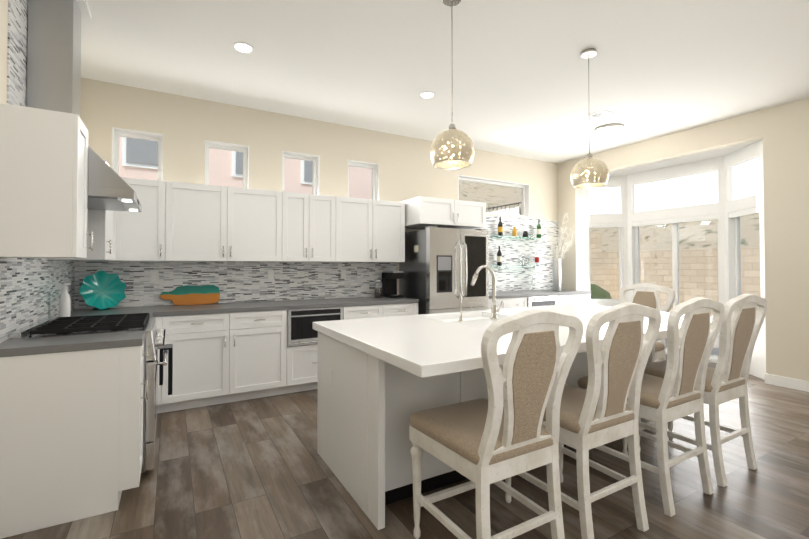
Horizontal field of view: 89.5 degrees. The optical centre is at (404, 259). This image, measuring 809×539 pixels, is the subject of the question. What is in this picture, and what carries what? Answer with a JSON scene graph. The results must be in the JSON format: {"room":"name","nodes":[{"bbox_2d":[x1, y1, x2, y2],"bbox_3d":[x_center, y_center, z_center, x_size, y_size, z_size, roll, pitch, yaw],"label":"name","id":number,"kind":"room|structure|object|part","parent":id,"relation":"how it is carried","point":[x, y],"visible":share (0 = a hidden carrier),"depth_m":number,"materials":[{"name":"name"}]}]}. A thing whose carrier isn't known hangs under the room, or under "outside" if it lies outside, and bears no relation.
{"room":"kitchen","nodes":[
{"label":"kitchen","id":0,"kind":"room"},
{"bbox_2d":[0,0,64,339],"bbox_3d":[-1.559,-0.207,0.990,0.160,3.100,6.720,1,-1,-30],"label":"wall","id":1,"kind":"structure","parent":0,"point":[3,43],"depth_m":2.18,"materials":[{"name":"beige paint"}]},
{"bbox_2d":[0,0,75,342],"bbox_3d":[-2.546,-0.637,2.892,0.007,2.178,2.070,1,-1,-30],"label":"tile backsplash","id":2,"kind":"structure","parent":1,"relation":"attached to","point":[31,290],"depth_m":2.44,"materials":[{"name":"tile"}]},
{"bbox_2d":[0,103,91,258],"bbox_3d":[-1.959,-0.388,2.208,0.348,0.760,0.307,1,-1,-30],"label":"upper cabinet","id":3,"kind":"object","parent":1,"relation":"attached to","point":[46,213],"depth_m":2.09,"materials":[{"name":"white wood"}]},
{"bbox_2d":[46,159,115,260],"bbox_3d":[-2.581,-0.371,3.295,0.348,0.760,0.666,1,-1,-30],"label":"upper cabinet","id":4,"kind":"object","parent":1,"relation":"attached to","point":[103,221],"depth_m":3.09,"materials":[{"name":"white wood"}]},
{"bbox_2d":[26,0,141,211],"bbox_3d":[-2.121,-1.048,2.744,0.571,1.359,0.760,1,-1,-30],"label":"range hood","id":5,"kind":"object","parent":1,"relation":"attached to","point":[54,57],"visible":0.65,"depth_m":2.55,"materials":[{"name":"silver metal"}]},
{"bbox_2d":[80,78,557,308],"bbox_3d":[-0.244,-0.135,5.519,6.620,3.100,0.160,1,-1,-30],"label":"wall","id":6,"kind":"structure","parent":0,"point":[186,127],"depth_m":4.75,"materials":[{"name":"beige paint"}]},
{"bbox_2d":[115,177,174,260],"bbox_3d":[-2.502,-0.361,3.937,0.461,0.760,0.348,1,-1,-30],"label":"upper cabinet","id":7,"kind":"object","parent":6,"relation":"attached to","point":[148,234],"depth_m":3.81,"materials":[{"name":"white wood"}]},
{"bbox_2d":[175,182,290,261],"bbox_3d":[-1.882,-0.355,4.292,1.207,0.760,0.348,1,-1,-30],"label":"upper cabinet","id":8,"kind":"object","parent":6,"relation":"attached to","point":[175,221],"depth_m":4.16,"materials":[{"name":"white wood"}]},
{"bbox_2d":[76,261,396,308],"bbox_3d":[-1.592,0.256,4.645,3.419,0.448,0.007,1,-1,-30],"label":"tile backsplash","id":9,"kind":"structure","parent":6,"relation":"attached to","point":[236,281],"depth_m":4.53,"materials":[{"name":"tile"}]},
{"bbox_2d":[150,270,158,281],"bbox_3d":[-2.517,0.172,4.110,0.072,0.120,0.006,1,-1,-30],"label":"outlet","id":10,"kind":"object","parent":9,"relation":"attached to","point":[154,275],"depth_m":4.11,"materials":[{"name":"white plastic"}]},
{"bbox_2d":[268,270,273,279],"bbox_3d":[-1.527,0.181,4.675,0.072,0.120,0.006,1,-1,-30],"label":"outlet","id":11,"kind":"object","parent":9,"relation":"attached to","point":[270,272],"depth_m":4.67,"materials":[{"name":"white plastic"}]},
{"bbox_2d":[341,269,345,278],"bbox_3d":[-0.763,0.188,5.112,0.072,0.120,0.006,1,-1,-30],"label":"outlet","id":12,"kind":"object","parent":9,"relation":"attached to","point":[343,271],"depth_m":5.11,"materials":[{"name":"white plastic"}]},
{"bbox_2d":[287,192,342,261],"bbox_3d":[-1.144,-0.348,4.713,0.730,0.760,0.348,1,-1,-30],"label":"upper cabinet","id":13,"kind":"object","parent":6,"relation":"attached to","point":[316,220],"depth_m":4.61,"materials":[{"name":"white wood"}]},
{"bbox_2d":[343,197,404,261],"bbox_3d":[-0.506,-0.342,5.078,0.979,0.760,0.348,1,-1,-30],"label":"upper cabinet","id":14,"kind":"object","parent":6,"relation":"attached to","point":[373,230],"depth_m":4.95,"materials":[{"name":"white wood"}]},
{"bbox_2d":[400,196,485,228],"bbox_3d":[0.480,-0.587,5.448,1.040,0.330,0.692,1,-1,-30],"label":"upper cabinet","id":15,"kind":"object","parent":6,"relation":"attached to","point":[421,212],"visible":1,"depth_m":5.15,"materials":[{"name":"white wood"}]},
{"bbox_2d":[471,215,557,291],"bbox_3d":[1.716,-0.080,6.542,2.199,1.179,0.007,1,-1,-30],"label":"tile backsplash","id":16,"kind":"structure","parent":6,"relation":"attached to","point":[512,277],"depth_m":6.63,"materials":[{"name":"tile"}]},
{"bbox_2d":[495,236,545,267],"bbox_3d":[1.828,-0.106,6.508,1.040,0.488,0.162,1,-1,-30],"label":"glass shelf","id":17,"kind":"object","parent":6,"relation":"attached to","point":[520,237],"visible":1,"depth_m":6.46,"materials":[{"name":"clear glass"}]},
{"bbox_2d":[497,246,501,265],"bbox_3d":[1.464,-0.049,6.298,0.076,0.310,0.076,1,-1,-30],"label":"bottle","id":18,"kind":"object","parent":17,"relation":"on","point":[499,258],"visible":1,"depth_m":6.27,"materials":[{"name":"black glass"}]},
{"bbox_2d":[498,217,502,235],"bbox_3d":[1.481,-0.504,6.315,0.076,0.300,0.076,1,-1,-30],"label":"bottle","id":19,"kind":"object","parent":17,"relation":"on","point":[500,228],"visible":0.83,"depth_m":6.29,"materials":[{"name":"black glass"}]},
{"bbox_2d":[512,227,516,236],"bbox_3d":[1.742,-0.431,6.463,0.070,0.160,0.070,1,-1,-30],"label":"bottle","id":20,"kind":"object","parent":17,"relation":"on","point":[514,231],"visible":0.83,"depth_m":6.44,"materials":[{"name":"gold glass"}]},
{"bbox_2d":[523,231,527,237],"bbox_3d":[1.950,-0.400,6.582,0.090,0.100,0.090,1,-1,-30],"label":"bottle","id":21,"kind":"object","parent":17,"relation":"on","point":[525,234],"visible":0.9,"depth_m":6.55,"materials":[{"name":"black glass"}]},
{"bbox_2d":[537,219,540,237],"bbox_3d":[2.219,-0.502,6.737,0.076,0.310,0.076,1,-1,-30],"label":"bottle","id":22,"kind":"object","parent":17,"relation":"on","point":[538,230],"visible":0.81,"depth_m":6.70,"materials":[{"name":"green glass"}]},
{"bbox_2d":[2,354,808,538],"bbox_3d":[1.627,1.431,2.785,7.500,0.120,6.720,1,-1,-30],"label":"floor","id":23,"kind":"structure","parent":0,"point":[257,468],"depth_m":2.40,"materials":[{"name":"brown wood"}]},
{"bbox_2d":[0,342,147,538],"bbox_3d":[-1.829,0.923,2.251,0.638,0.880,0.325,1,-1,-30],"label":"base cabinet","id":24,"kind":"object","parent":23,"relation":"on","point":[71,436],"depth_m":2.11,"materials":[{"name":"white wood"}]},
{"bbox_2d":[0,331,144,356],"bbox_3d":[-1.824,0.463,2.257,0.646,0.040,0.331,1,-1,-30],"label":"countertop","id":25,"kind":"structure","parent":24,"relation":"on","point":[32,346],"depth_m":2.19,"materials":[{"name":"grey stone"}]},
{"bbox_2d":[9,313,167,472],"bbox_3d":[-2.041,0.892,2.759,0.756,0.957,0.752,1,-1,-30],"label":"range","id":26,"kind":"object","parent":23,"relation":"on","point":[154,340],"visible":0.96,"depth_m":2.58,"materials":[{"name":"silver metal"}]},
{"bbox_2d":[159,344,172,394],"bbox_3d":[-1.815,0.841,3.109,0.085,0.352,0.170,1,-1,-30],"label":"towel","id":27,"kind":"object","parent":26,"relation":"hanging from","point":[169,347],"visible":0.92,"depth_m":3.05,"materials":[{"name":"black fabric"}]},
{"bbox_2d":[155,310,286,412],"bbox_3d":[-1.856,0.953,4.124,1.166,0.880,0.628,1,-1,-30],"label":"base cabinet","id":28,"kind":"object","parent":23,"relation":"on","point":[220,358],"depth_m":3.86,"materials":[{"name":"white wood"}]},
{"bbox_2d":[55,309,155,318],"bbox_3d":[-2.379,0.478,3.228,0.646,0.040,0.371,1,-1,-30],"label":"countertop","id":29,"kind":"structure","parent":28,"relation":"on","point":[152,312],"depth_m":3.47,"materials":[{"name":"grey stone"}]},
{"bbox_2d":[59,283,70,316],"bbox_3d":[-2.529,0.318,3.042,0.069,0.272,0.066,1,-1,-30],"label":"soap bottle","id":30,"kind":"object","parent":29,"relation":"on","point":[64,305],"visible":0.83,"depth_m":3.02,"materials":[{"name":"white plastic"}]},
{"bbox_2d":[71,297,418,316],"bbox_3d":[-1.448,0.496,4.358,3.383,0.040,0.639,1,-1,-30],"label":"countertop","id":31,"kind":"structure","parent":28,"relation":"on","point":[168,310],"depth_m":4.16,"materials":[{"name":"grey stone"}]},
{"bbox_2d":[160,285,219,304],"bbox_3d":[-2.220,0.375,4.243,0.550,0.204,0.051,1,-1,-30],"label":"cutting board","id":32,"kind":"object","parent":31,"relation":"on","point":[193,295],"visible":0.96,"depth_m":4.25,"materials":[{"name":"orange wood"}]},
{"bbox_2d":[374,278,381,297],"bbox_3d":[-0.331,0.365,5.139,0.106,0.245,0.106,1,-1,-30],"label":"canister","id":33,"kind":"object","parent":31,"relation":"on","point":[378,293],"visible":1,"depth_m":5.10,"materials":[{"name":"clear glass"}]},
{"bbox_2d":[382,271,403,297],"bbox_3d":[-0.148,0.322,5.233,0.170,0.335,0.300,1,-1,-30],"label":"coffee maker","id":34,"kind":"object","parent":31,"relation":"on","point":[389,284],"visible":0.92,"depth_m":5.25,"materials":[{"name":"black plastic"}]},
{"bbox_2d":[287,306,350,393],"bbox_3d":[-1.073,0.959,4.543,0.729,0.880,0.677,1,-1,-30],"label":"base cabinet","id":35,"kind":"object","parent":23,"relation":"on","point":[302,340],"depth_m":4.24,"materials":[{"name":"white wood"}]},
{"bbox_3d":[-0.922,0.706,4.283,0.590,0.369,0.068,1,-1,-30],"label":"microwave drawer","id":36,"kind":"part","parent":35,"relation":"part of","materials":[{"name":"black glass"}]},
{"bbox_2d":[351,303,417,318],"bbox_3d":[-0.404,0.966,4.954,0.960,0.880,0.628,1,-1,-30],"label":"base cabinet","id":37,"kind":"object","parent":23,"relation":"on","point":[385,310],"depth_m":4.69,"materials":[{"name":"white wood"}]},
{"bbox_2d":[399,226,488,314],"bbox_3d":[0.530,0.510,5.383,0.921,1.805,0.822,1,-1,-30],"label":"refrigerator","id":38,"kind":"object","parent":23,"relation":"on","point":[438,267],"visible":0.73,"depth_m":5.07,"materials":[{"name":"silver metal"}]},
{"bbox_2d":[317,317,655,529],"bbox_3d":[0.690,0.936,3.106,2.475,0.880,1.014,1,-1,-30],"label":"kitchen island","id":39,"kind":"object","parent":23,"relation":"on","point":[368,405],"visible":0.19,"depth_m":2.33,"materials":[{"name":"white wood"}]},
{"bbox_2d":[312,304,712,377],"bbox_3d":[0.944,0.477,2.992,2.855,0.052,1.470,1,-1,-30],"label":"island countertop","id":40,"kind":"structure","parent":39,"relation":"on","point":[424,345],"depth_m":2.35,"materials":[{"name":"white stone"}]},
{"bbox_2d":[453,291,463,321],"bbox_3d":[0.386,0.338,2.938,0.036,0.222,0.104,1,-1,-30],"label":"tap","id":41,"kind":"object","parent":40,"relation":"on","point":[460,319],"visible":1,"depth_m":2.90,"materials":[{"name":"silver metal"}]},
{"bbox_2d":[470,265,502,319],"bbox_3d":[0.631,0.249,3.169,0.107,0.408,0.296,1,-1,-30],"label":"faucet","id":42,"kind":"object","parent":40,"relation":"on","point":[494,311],"visible":1,"depth_m":3.05,"materials":[{"name":"silver metal"}]},
{"bbox_2d":[409,309,582,538],"bbox_3d":[0.384,0.781,1.865,0.534,1.155,0.637,1,-1,-30],"label":"bar stool","id":43,"kind":"object","parent":23,"relation":"on","point":[482,444],"visible":1,"depth_m":1.68,"materials":[{"name":"paint"}]},
{"bbox_2d":[489,294,590,309],"bbox_3d":[1.879,0.986,6.239,2.198,0.880,0.662,1,-1,-30],"label":"base cabinet","id":44,"kind":"object","parent":23,"relation":"on","point":[517,302],"visible":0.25,"depth_m":5.82,"materials":[{"name":"white wood"}]},
{"bbox_2d":[489,289,590,298],"bbox_3d":[1.872,0.526,6.258,2.198,0.040,0.636,1,-1,-30],"label":"countertop","id":45,"kind":"structure","parent":44,"relation":"on","point":[524,293],"depth_m":6.17,"materials":[{"name":"grey stone"}]},
{"bbox_2d":[537,213,585,290],"bbox_3d":[2.438,-0.116,6.436,1.032,1.249,0.483,1,-1,-30],"label":"vase","id":46,"kind":"object","parent":45,"relation":"on","point":[556,273],"visible":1,"depth_m":6.48,"materials":[{"name":"white ceramic"}]},
{"bbox_2d":[527,295,557,306],"bbox_3d":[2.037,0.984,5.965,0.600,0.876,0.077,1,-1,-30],"label":"wine cooler","id":47,"kind":"object","parent":44,"relation":"in","point":[541,301],"visible":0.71,"depth_m":5.95,"materials":[{"name":"silver metal"}]},
{"bbox_2d":[503,302,660,538],"bbox_3d":[0.905,0.786,2.163,0.534,1.155,0.637,1,-1,-30],"label":"bar stool","id":48,"kind":"object","parent":23,"relation":"on","point":[599,412],"visible":0.71,"depth_m":1.94,"materials":[{"name":"paint"}]},
{"bbox_2d":[619,283,675,360],"bbox_3d":[2.148,0.814,3.899,0.637,1.155,0.534,1,-1,-30],"label":"bar stool","id":49,"kind":"object","parent":23,"relation":"on","point":[645,294],"visible":0.31,"depth_m":3.96,"materials":[{"name":"paint"}]},
{"bbox_2d":[578,297,724,516],"bbox_3d":[1.478,0.791,2.491,0.534,1.155,0.637,1,-1,-30],"label":"bar stool","id":50,"kind":"object","parent":23,"relation":"on","point":[676,391],"visible":0.85,"depth_m":2.26,"materials":[{"name":"paint"}]},
{"bbox_2d":[638,294,766,486],"bbox_3d":[1.982,0.796,2.779,0.534,1.155,0.637,1,-1,-30],"label":"bar stool","id":51,"kind":"object","parent":23,"relation":"on","point":[727,376],"visible":0.79,"depth_m":2.55,"materials":[{"name":"paint"}]},
{"bbox_2d":[81,0,808,163],"bbox_3d":[1.384,-1.790,2.697,6.940,0.120,6.720,1,-1,-30],"label":"ceiling","id":52,"kind":"structure","parent":0,"point":[659,68],"depth_m":3.55,"materials":[{"name":"white paint"}]},
{"bbox_2d":[76,0,90,18],"bbox_3d":[-2.252,-1.715,2.680,0.269,0.029,0.340,1,-1,-30],"label":"bracket","id":53,"kind":"object","parent":52,"relation":"attached to","point":[84,8],"visible":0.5,"depth_m":2.78,"materials":[{"name":"white"}]},
{"bbox_2d":[232,42,253,52],"bbox_3d":[-1.312,-1.717,3.321,0.168,0.006,0.168,1,-1,-39],"label":"recessed light","id":54,"kind":"object","parent":52,"relation":"in","point":[242,47],"depth_m":3.31,"materials":[{"name":"white plastic"}]},
{"bbox_2d":[419,91,434,98],"bbox_3d":[0.236,-1.703,4.240,0.168,0.006,0.168,1,-1,-39],"label":"recessed light","id":55,"kind":"object","parent":52,"relation":"in","point":[427,94],"depth_m":4.22,"materials":[{"name":"white plastic"}]},
{"bbox_2d":[430,0,474,169],"bbox_3d":[0.313,-1.173,2.686,0.290,1.114,0.290,1,-1,-30],"label":"pendant light","id":56,"kind":"object","parent":52,"relation":"hanging from","point":[452,148],"visible":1,"depth_m":2.59,"materials":[{"name":"beige"}]},
{"bbox_2d":[571,48,608,188],"bbox_3d":[1.529,-1.162,3.381,0.290,1.114,0.290,1,-1,-30],"label":"pendant light","id":57,"kind":"object","parent":52,"relation":"hanging from","point":[584,175],"visible":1,"depth_m":3.30,"materials":[{"name":"beige"}]},
{"bbox_2d":[588,109,622,120],"bbox_3d":[2.372,-1.690,4.816,0.380,0.012,0.200,1,-1,-30],"label":"ceiling vent","id":58,"kind":"object","parent":52,"relation":"in","point":[605,115],"visible":0.98,"depth_m":4.80,"materials":[{"name":"white"}]},
{"bbox_2d":[595,123,623,135],"bbox_3d":[2.639,-1.641,5.255,0.340,0.097,0.340,1,-1,-30],"label":"dome light","id":59,"kind":"object","parent":52,"relation":"attached to","point":[612,129],"visible":1,"depth_m":5.16,"materials":[{"name":"silver metal"}]},
{"bbox_2d":[580,139,765,379],"bbox_3d":[3.811,0.021,5.902,0.715,2.800,2.785,1,-1,-30],"label":"wall","id":60,"kind":"structure","parent":0,"point":[723,207],"depth_m":5.73,"materials":[{"name":"white paint"}]},
{"bbox_2d":[589,187,620,213],"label":"window blind","id":61,"kind":"object","parent":60,"relation":"attached to","point":[601,200],"depth_m":6.77,"materials":[{"name":"white fabric"}]},
{"bbox_2d":[587,154,760,361],"bbox_3d":[3.847,0.091,5.928,0.545,2.620,2.457,1,-1,-30],"label":"bay window","id":62,"kind":"structure","parent":60,"relation":"in","point":[734,266],"depth_m":6.04,"materials":[{"name":"white"}]},
{"bbox_2d":[632,214,718,226],"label":"window blind","id":63,"kind":"object","parent":60,"relation":"attached to","point":[715,216],"depth_m":5.98,"materials":[{"name":"white fabric"}]},
{"bbox_2d":[634,171,717,211],"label":"window blind","id":64,"kind":"object","parent":60,"relation":"attached to","point":[699,189],"depth_m":6.01,"materials":[{"name":"white fabric"}]},
{"bbox_2d":[729,207,758,217],"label":"window blind","id":65,"kind":"object","parent":60,"relation":"attached to","point":[755,210],"depth_m":5.09,"materials":[{"name":"white fabric"}]},
{"bbox_2d":[732,158,758,199],"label":"window blind","id":66,"kind":"object","parent":60,"relation":"attached to","point":[745,176],"depth_m":5.11,"materials":[{"name":"white fabric"}]},
{"bbox_2d":[558,98,808,380],"bbox_3d":[4.327,-0.154,4.354,0.160,3.100,6.720,1,-1,-30],"label":"wall","id":67,"kind":"structure","parent":0,"point":[782,131],"depth_m":4.54,"materials":[{"name":"beige paint"}]},
{"bbox_2d":[765,373,808,391],"bbox_3d":[4.952,1.321,3.061,0.013,0.110,3.574,1,-1,-30],"label":"baseboard","id":68,"kind":"structure","parent":67,"relation":"attached to","point":[791,383],"depth_m":4.43,"materials":[{"name":"white wood"}]},
{"bbox_2d":[609,140,759,175],"bbox_3d":[3.845,-1.439,5.942,0.561,0.120,2.480,1,-1,-30],"label":"ceiling","id":69,"kind":"structure","parent":0,"point":[687,159],"depth_m":5.72,"materials":[{"name":"white paint"}]},
{"label":"outside","id":70,"kind":"structure","parent":0,"visible":0},
{"bbox_2d":[119,137,760,355],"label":"windows","id":71,"kind":"structure","parent":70,"point":[665,272],"depth_m":12.98,"materials":[{"name":"beige"}]},
{"bbox_3d":[-2.831,0.461,3.813,0.120,0.012,0.090,1,-1,-30],"label":"stand","id":72,"kind":"object","parent":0,"visible":0},
{"bbox_2d":[79,271,125,309],"bbox_3d":[-2.762,0.283,3.750,0.336,0.353,0.195,1,-1,-30],"label":"decorative plate","id":73,"kind":"object","parent":72,"relation":"on","point":[101,290],"visible":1,"depth_m":3.77,"materials":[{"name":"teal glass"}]}
]}

